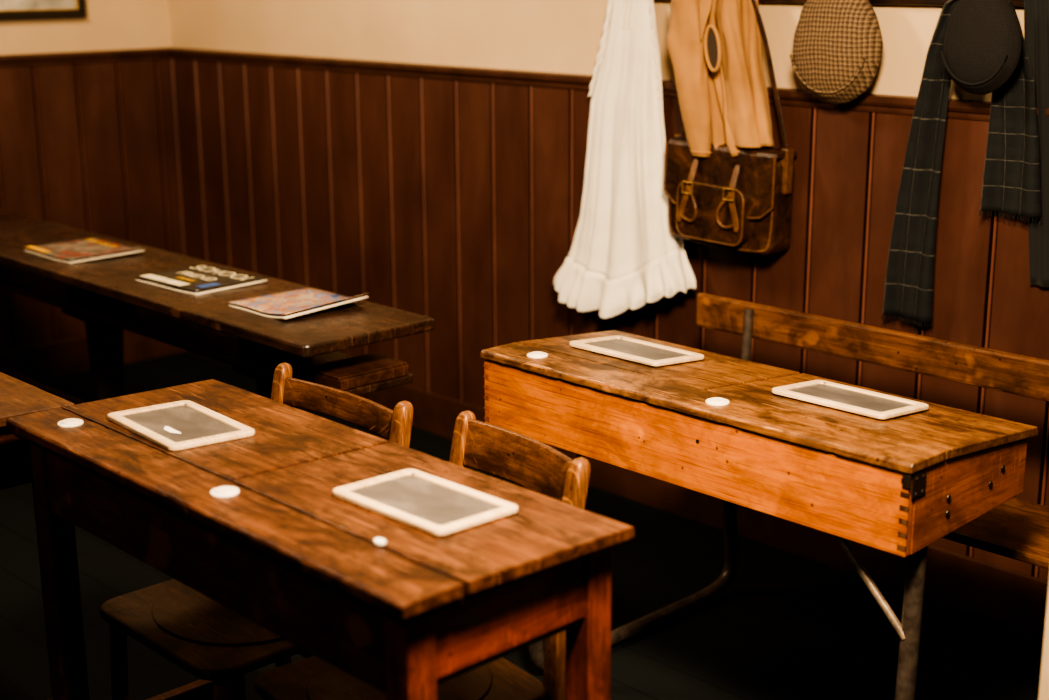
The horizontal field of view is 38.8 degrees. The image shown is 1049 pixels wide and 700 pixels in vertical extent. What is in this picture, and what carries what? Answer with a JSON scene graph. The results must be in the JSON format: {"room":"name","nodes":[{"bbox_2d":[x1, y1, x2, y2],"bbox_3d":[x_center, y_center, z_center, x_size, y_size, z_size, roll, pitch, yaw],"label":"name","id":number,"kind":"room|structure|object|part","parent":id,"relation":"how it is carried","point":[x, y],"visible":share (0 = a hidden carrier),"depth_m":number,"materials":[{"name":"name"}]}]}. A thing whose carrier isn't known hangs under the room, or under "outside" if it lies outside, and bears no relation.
{"room":"classroom","nodes":[
{"label":"classroom","id":0,"kind":"room"},
{"bbox_2d":[0,0,171,54],"bbox_3d":[-3.097,-1.019,4.419,4.560,2.900,0.100,-14,20,-42],"label":"plaster","id":1,"kind":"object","parent":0,"point":[108,24],"depth_m":5.72,"materials":[{"name":"beige paint"}]},
{"bbox_2d":[0,0,86,20],"bbox_3d":[-1.826,-1.390,5.482,0.430,0.340,0.023,-14,20,-42],"label":"picture frame","id":2,"kind":"object","parent":1,"relation":"attached to","point":[9,9],"visible":1,"depth_m":5.54,"materials":[{"name":"black wood"}]},
{"bbox_2d":[0,0,75,9],"bbox_3d":[-1.831,-1.391,5.488,0.370,0.280,0.008,-14,20,-42],"label":"print","id":3,"kind":"object","parent":2,"relation":"on","point":[4,4],"depth_m":5.53},
{"bbox_3d":[-1.825,-1.240,5.521,0.430,0.030,0.023,-14,20,-42],"label":"frame","id":4,"kind":"part","parent":2,"relation":"part of","materials":[{"name":"black wood"}]},
{"bbox_3d":[-1.681,-1.425,5.616,0.030,0.280,0.023,-14,20,-42],"label":"frame","id":5,"kind":"part","parent":2,"relation":"part of","materials":[{"name":"black wood"}]},
{"bbox_2d":[0,47,172,66],"bbox_3d":[-3.050,-0.785,4.429,4.560,0.042,0.034,-14,20,-42],"label":"trim","id":6,"kind":"structure","parent":1,"relation":"attached to","point":[148,53],"depth_m":5.67,"materials":[{"name":"brown wood"}]},
{"bbox_2d":[0,58,182,351],"bbox_3d":[-3.056,-0.190,4.579,4.542,1.215,0.016,-14,20,-42],"label":"boards","id":7,"kind":"object","parent":1,"relation":"attached to","point":[91,147],"visible":0.72,"depth_m":5.77,"materials":[{"name":"brown wood"}]},
{"bbox_2d":[0,329,187,380],"bbox_3d":[-3.044,0.333,4.704,4.542,0.140,0.017,-14,20,-42],"label":"baseboard","id":8,"kind":"structure","parent":7,"relation":"attached to","point":[51,360],"depth_m":5.84,"materials":[{"name":"brown wood"}]},
{"bbox_2d":[0,351,1043,699],"bbox_3d":[-0.651,1.023,2.374,4.660,0.060,7.070,-14,20,-42],"label":"floor","id":9,"kind":"structure","parent":0,"point":[787,626],"depth_m":3.62,"materials":[{"name":"black"}]},
{"bbox_2d":[0,372,74,699],"bbox_3d":[-1.388,0.397,3.151,0.436,0.773,1.130,-14,20,-42],"label":"school desk","id":10,"kind":"object","parent":9,"relation":"on","point":[18,397],"visible":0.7,"depth_m":2.79,"materials":[{"name":"brown wood"}]},
{"bbox_3d":[-1.155,0.083,2.896,0.327,0.029,0.562,-14,20,-42],"label":"lid","id":11,"kind":"part","parent":10,"relation":"part of","materials":[{"name":"brown wood"}]},
{"bbox_3d":[-0.908,0.475,2.912,0.050,0.736,0.050,-14,20,-42],"label":"leg","id":12,"kind":"part","parent":10,"relation":"part of","materials":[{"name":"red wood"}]},
{"bbox_2d":[0,209,433,408],"bbox_3d":[-1.244,0.086,4.417,0.385,0.742,2.610,-14,20,-42],"label":"table","id":13,"kind":"object","parent":9,"relation":"on","point":[105,294],"visible":0.66,"depth_m":3.92,"materials":[{"name":"brown wood"}]},
{"bbox_2d":[22,237,144,263],"bbox_3d":[-1.295,-0.296,4.377,0.235,0.024,0.310,-13,19,-41],"label":"magazine","id":14,"kind":"object","parent":13,"relation":"on","point":[82,250],"visible":1,"depth_m":4.35,"materials":[{"name":"paper"}]},
{"bbox_3d":[-1.427,-0.296,4.372,0.020,0.001,0.130,-13,19,-41],"label":"panel","id":15,"kind":"part","parent":14,"relation":"part of","materials":[{"name":"yellow paper"}]},
{"bbox_2d":[134,265,267,295],"bbox_3d":[-0.861,-0.189,3.962,0.295,0.019,0.225,13,20,42],"label":"magazine","id":16,"kind":"object","parent":13,"relation":"on","point":[201,279],"visible":1,"depth_m":3.93,"materials":[{"name":"paper"}]},
{"bbox_3d":[-0.947,-0.184,3.923,0.190,0.001,0.033,13,20,42],"label":"panel","id":17,"kind":"part","parent":16,"relation":"part of","materials":[{"name":"white paper"}]},
{"bbox_2d":[0,264,412,395],"bbox_3d":[-1.218,-0.138,4.364,0.230,0.022,2.540,-14,20,-42],"label":"bench","id":18,"kind":"object","parent":13,"relation":"attached to","point":[209,343],"depth_m":3.99,"materials":[{"name":"brown wood"}]},
{"bbox_2d":[228,287,368,318],"bbox_3d":[-0.557,-0.123,3.664,0.245,0.038,0.255,-13,19,-41],"label":"magazine","id":19,"kind":"object","parent":13,"relation":"on","point":[293,303],"visible":1,"depth_m":3.65,"materials":[{"name":"paper"}]},
{"bbox_2d":[100,362,412,699],"bbox_3d":[-0.513,0.470,2.864,0.478,0.766,0.425,-14,20,-42],"label":"chair","id":20,"kind":"object","parent":9,"relation":"on","point":[198,634],"visible":0.48,"depth_m":2.79,"materials":[{"name":"brown wood"}]},
{"bbox_3d":[-0.790,0.673,2.912,0.048,0.351,0.032,1,15,6],"label":"leg","id":21,"kind":"part","parent":20,"relation":"part of","materials":[{"name":"brown wood"}]},
{"bbox_3d":[-0.541,0.499,2.844,0.400,0.020,0.425,-14,20,-42],"label":"seat","id":22,"kind":"part","parent":20,"relation":"part of","materials":[{"name":"brown wood"}]},
{"bbox_3d":[-0.530,0.740,2.647,0.032,0.351,0.048,-1,14,-4],"label":"leg","id":23,"kind":"part","parent":20,"relation":"part of","materials":[{"name":"brown wood"}]},
{"bbox_3d":[-0.512,0.402,3.125,0.086,0.766,0.036,-14,20,-42],"label":"post","id":24,"kind":"part","parent":20,"relation":"part of","materials":[{"name":"brown wood"}]},
{"bbox_3d":[-0.244,0.471,2.852,0.086,0.766,0.036,-14,20,-42],"label":"post","id":25,"kind":"part","parent":20,"relation":"part of","materials":[{"name":"brown wood"}]},
{"bbox_2d":[6,379,634,699],"bbox_3d":[-0.383,0.554,2.520,0.436,0.773,1.130,-14,20,-42],"label":"school desk","id":26,"kind":"object","parent":9,"relation":"on","point":[255,525],"visible":1,"depth_m":2.22,"materials":[{"name":"red wood"}]},
{"bbox_3d":[-0.856,0.510,2.774,0.050,0.736,0.050,-14,20,-42],"label":"leg","id":27,"kind":"part","parent":26,"relation":"part of","materials":[{"name":"red wood"}]},
{"bbox_3d":[-0.806,0.127,2.644,0.030,0.003,0.030,-14,20,-42],"label":"inkwell lid","id":28,"kind":"part","parent":26,"relation":"part of","materials":[{"name":"white ceramic"}]},
{"bbox_2d":[107,400,254,450],"bbox_3d":[-0.608,0.131,2.632,0.165,0.010,0.255,-10,17,-39],"label":"writing slate","id":29,"kind":"object","parent":26,"relation":"on","point":[184,424],"visible":1,"depth_m":2.62,"materials":[{"name":"grey stone"}]},
{"bbox_3d":[-0.462,0.215,2.293,0.030,0.003,0.030,-14,20,-42],"label":"inkwell lid","id":30,"kind":"part","parent":26,"relation":"part of","materials":[{"name":"white ceramic"}]},
{"bbox_3d":[-0.541,0.140,2.664,0.327,0.029,0.562,-14,20,-42],"label":"lid","id":31,"kind":"part","parent":26,"relation":"part of","materials":[{"name":"red wood"}]},
{"bbox_3d":[-0.609,0.451,3.001,0.050,0.736,0.050,-14,20,-42],"label":"leg","id":32,"kind":"part","parent":26,"relation":"part of","materials":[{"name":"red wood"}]},
{"bbox_2d":[373,538,385,545],"bbox_3d":[-0.202,0.268,2.084,0.016,0.007,0.021,-14,20,-42],"label":"chalk","id":33,"kind":"object","parent":26,"relation":"on","point":[377,541],"visible":1,"depth_m":2.08,"materials":[{"name":"white"}]},
{"bbox_3d":[-0.150,0.692,2.055,0.050,0.736,0.050,-14,20,-42],"label":"leg","id":34,"kind":"part","parent":26,"relation":"part of","materials":[{"name":"red wood"}]},
{"bbox_2d":[332,469,517,535],"bbox_3d":[-0.152,0.228,2.254,0.165,0.010,0.255,-12,18,-43],"label":"writing slate","id":35,"kind":"object","parent":26,"relation":"on","point":[433,505],"visible":1,"depth_m":2.24,"materials":[{"name":"white wood"}]},
{"bbox_3d":[-0.150,0.240,2.265,0.327,0.029,0.562,-14,20,-42],"label":"lid","id":36,"kind":"part","parent":26,"relation":"part of","materials":[{"name":"red wood"}]},
{"bbox_3d":[0.097,0.632,2.281,0.050,0.736,0.050,-14,20,-42],"label":"leg","id":37,"kind":"part","parent":26,"relation":"part of","materials":[{"name":"red wood"}]},
{"bbox_2d":[305,353,408,390],"bbox_3d":[-0.395,0.050,3.510,0.201,0.031,0.142,-14,20,-42],"label":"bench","id":38,"kind":"object","parent":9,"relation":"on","point":[353,372],"visible":0.96,"depth_m":3.48,"materials":[{"name":"brown wood"}]},
{"bbox_3d":[-0.395,0.037,3.506,0.199,0.005,0.130,-14,20,-42],"label":"sliding lid","id":39,"kind":"part","parent":38,"relation":"part of","materials":[{"name":"brown wood"}]},
{"bbox_2d":[255,410,589,699],"bbox_3d":[-0.178,0.548,2.554,0.481,0.766,0.370,-11,18,-35],"label":"chair","id":40,"kind":"object","parent":9,"relation":"on","point":[527,462],"visible":0.57,"depth_m":2.54,"materials":[{"name":"brown wood"}]},
{"bbox_3d":[-0.211,0.576,2.537,0.400,0.020,0.370,-11,18,-35],"label":"seat","id":41,"kind":"part","parent":40,"relation":"part of","materials":[{"name":"brown wood"}]},
{"bbox_3d":[-0.127,0.486,2.791,0.086,0.766,0.036,-11,18,-35],"label":"post","id":42,"kind":"part","parent":40,"relation":"part of","materials":[{"name":"brown wood"}]},
{"bbox_3d":[0.070,0.553,2.529,0.086,0.766,0.036,-11,18,-35],"label":"post","id":43,"kind":"part","parent":40,"relation":"part of","materials":[{"name":"brown wood"}]},
{"bbox_2d":[480,293,1048,699],"bbox_3d":[0.577,0.387,3.166,0.822,0.762,1.232,-14,20,-42],"label":"school desk","id":44,"kind":"object","parent":9,"relation":"on","point":[715,426],"visible":0.9,"depth_m":2.83,"materials":[{"name":"brown wood"}]},
{"bbox_3d":[0.027,0.008,3.130,0.030,0.003,0.030,-14,20,-42],"label":"inkwell lid","id":45,"kind":"part","parent":44,"relation":"part of","materials":[{"name":"white ceramic"}]},
{"bbox_2d":[569,335,703,365],"bbox_3d":[0.239,0.001,3.192,0.165,0.023,0.255,-14,20,-42],"label":"writing slate","id":46,"kind":"object","parent":44,"relation":"on","point":[635,350],"visible":1,"depth_m":3.18,"materials":[{"name":"grey stone"}]},
{"bbox_3d":[0.280,0.022,3.178,0.317,0.045,0.526,-14,20,-42],"label":"lid","id":47,"kind":"part","parent":44,"relation":"part of","materials":[{"name":"brown wood"}]},
{"bbox_3d":[0.280,0.182,2.841,0.018,0.146,1.045,-14,20,-42],"label":"panel","id":48,"kind":"part","parent":44,"relation":"part of","materials":[{"name":"brown wood"}]},
{"bbox_3d":[0.361,0.094,2.789,0.030,0.003,0.030,-14,20,-42],"label":"inkwell lid","id":49,"kind":"part","parent":44,"relation":"part of","materials":[{"name":"white ceramic"}]},
{"bbox_2d":[772,380,928,418],"bbox_3d":[0.617,0.092,2.832,0.165,0.023,0.255,-14,20,-42],"label":"writing slate","id":50,"kind":"object","parent":44,"relation":"on","point":[868,403],"visible":1,"depth_m":2.82,"materials":[{"name":"grey stone"}]},
{"bbox_3d":[0.646,0.116,2.805,0.317,0.045,0.526,-14,20,-42],"label":"lid","id":51,"kind":"part","parent":44,"relation":"part of","materials":[{"name":"brown wood"}]},
{"bbox_3d":[0.775,0.238,2.610,0.372,0.148,0.022,-14,20,-42],"label":"panel","id":52,"kind":"part","parent":44,"relation":"part of","materials":[{"name":"brown wood"}]},
{"bbox_3d":[0.743,0.295,3.302,0.275,0.022,1.147,-14,20,-42],"label":"bench seat","id":53,"kind":"part","parent":44,"relation":"part of","materials":[{"name":"brown wood"}]},
{"bbox_2d":[1038,584,1048,699],"bbox_3d":[0.980,0.671,2.102,0.245,0.740,0.545,-14,20,-42],"label":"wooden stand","id":54,"kind":"object","parent":9,"relation":"on","point":[1044,676],"visible":1,"depth_m":2.23,"materials":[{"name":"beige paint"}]},
{"bbox_2d":[169,0,1023,101],"bbox_3d":[0.993,-0.811,3.524,0.100,2.900,7.070,-14,20,-42],"label":"plaster","id":55,"kind":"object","parent":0,"point":[553,36],"visible":0.2,"depth_m":4.64,"materials":[{"name":"beige paint"}]},
{"bbox_2d":[169,48,1048,120],"bbox_3d":[0.990,-0.566,3.490,0.034,0.042,6.940,-14,20,-42],"label":"trim","id":56,"kind":"structure","parent":55,"relation":"attached to","point":[879,103],"depth_m":4.53,"materials":[{"name":"brown wood"}]},
{"bbox_2d":[171,59,1048,580],"bbox_3d":[0.992,0.027,3.651,0.016,1.215,6.952,-14,20,-42],"label":"boards","id":57,"kind":"object","parent":55,"relation":"attached to","point":[455,203],"visible":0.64,"depth_m":4.66,"materials":[{"name":"brown wood"}]},
{"bbox_2d":[189,351,1048,637],"bbox_3d":[0.991,0.551,3.770,0.017,0.140,6.935,-14,20,-42],"label":"baseboard","id":58,"kind":"structure","parent":57,"relation":"attached to","point":[996,593],"depth_m":3.98,"materials":[{"name":"brown wood"}]},
{"bbox_2d":[653,0,1023,6],"bbox_3d":[1.714,-0.649,2.628,0.105,0.114,4.160,-14,20,-42],"label":"peg rail","id":59,"kind":"object","parent":55,"relation":"attached to","point":[1016,3],"visible":0.33,"depth_m":3.52,"materials":[{"name":"brown wood"}]},
{"bbox_2d":[553,0,696,318],"bbox_3d":[0.258,-0.575,4.149,0.144,0.981,0.545,-14,20,-42],"label":"dress","id":60,"kind":"object","parent":59,"relation":"hanging from","point":[624,254],"visible":0.96,"depth_m":4.17,"materials":[{"name":"white fabric"}]},
{"bbox_2d":[666,0,774,156],"bbox_3d":[0.513,-0.748,3.822,0.131,0.506,0.316,-14,20,-42],"label":"jacket","id":61,"kind":"object","parent":59,"relation":"hanging from","point":[714,46],"visible":0.99,"depth_m":3.79,"materials":[{"name":"fabric"}]},
{"bbox_2d":[663,0,796,254],"bbox_3d":[0.525,-0.625,3.854,0.135,0.725,0.378,-14,21,-42],"label":"leather satchel","id":62,"kind":"object","parent":59,"relation":"hanging from","point":[742,202],"visible":0.94,"depth_m":3.85,"materials":[{"name":"brown leather"}]},
{"bbox_2d":[790,0,882,103],"bbox_3d":[0.755,-0.740,3.600,0.101,0.289,0.248,-14,20,-42],"label":"flat cap","id":63,"kind":"object","parent":59,"relation":"hanging from","point":[838,44],"visible":1,"depth_m":3.56,"materials":[{"name":"beige fabric"}]},
{"bbox_2d":[881,0,1041,326],"bbox_3d":[1.019,-0.430,3.438,0.033,0.799,0.389,-14,20,-42],"label":"scarf","id":64,"kind":"object","parent":59,"relation":"hanging from","point":[1011,177],"visible":0.82,"depth_m":3.46,"materials":[{"name":"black fabric"}]},
{"bbox_2d":[941,0,1021,94],"bbox_3d":[1.006,-0.677,3.277,0.077,0.229,0.184,-14,20,-42],"label":"flat cap","id":65,"kind":"object","parent":59,"relation":"hanging from","point":[982,46],"visible":1,"depth_m":3.25,"materials":[{"name":"grey fabric"}]},
{"bbox_2d":[1024,0,1048,287],"bbox_3d":[1.183,-0.461,3.286,0.012,0.660,0.232,-14,20,-42],"label":"dark shawl","id":66,"kind":"object","parent":59,"relation":"hanging from","point":[1036,12],"visible":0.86,"depth_m":3.31,"materials":[{"name":"black fabric"}]}
]}

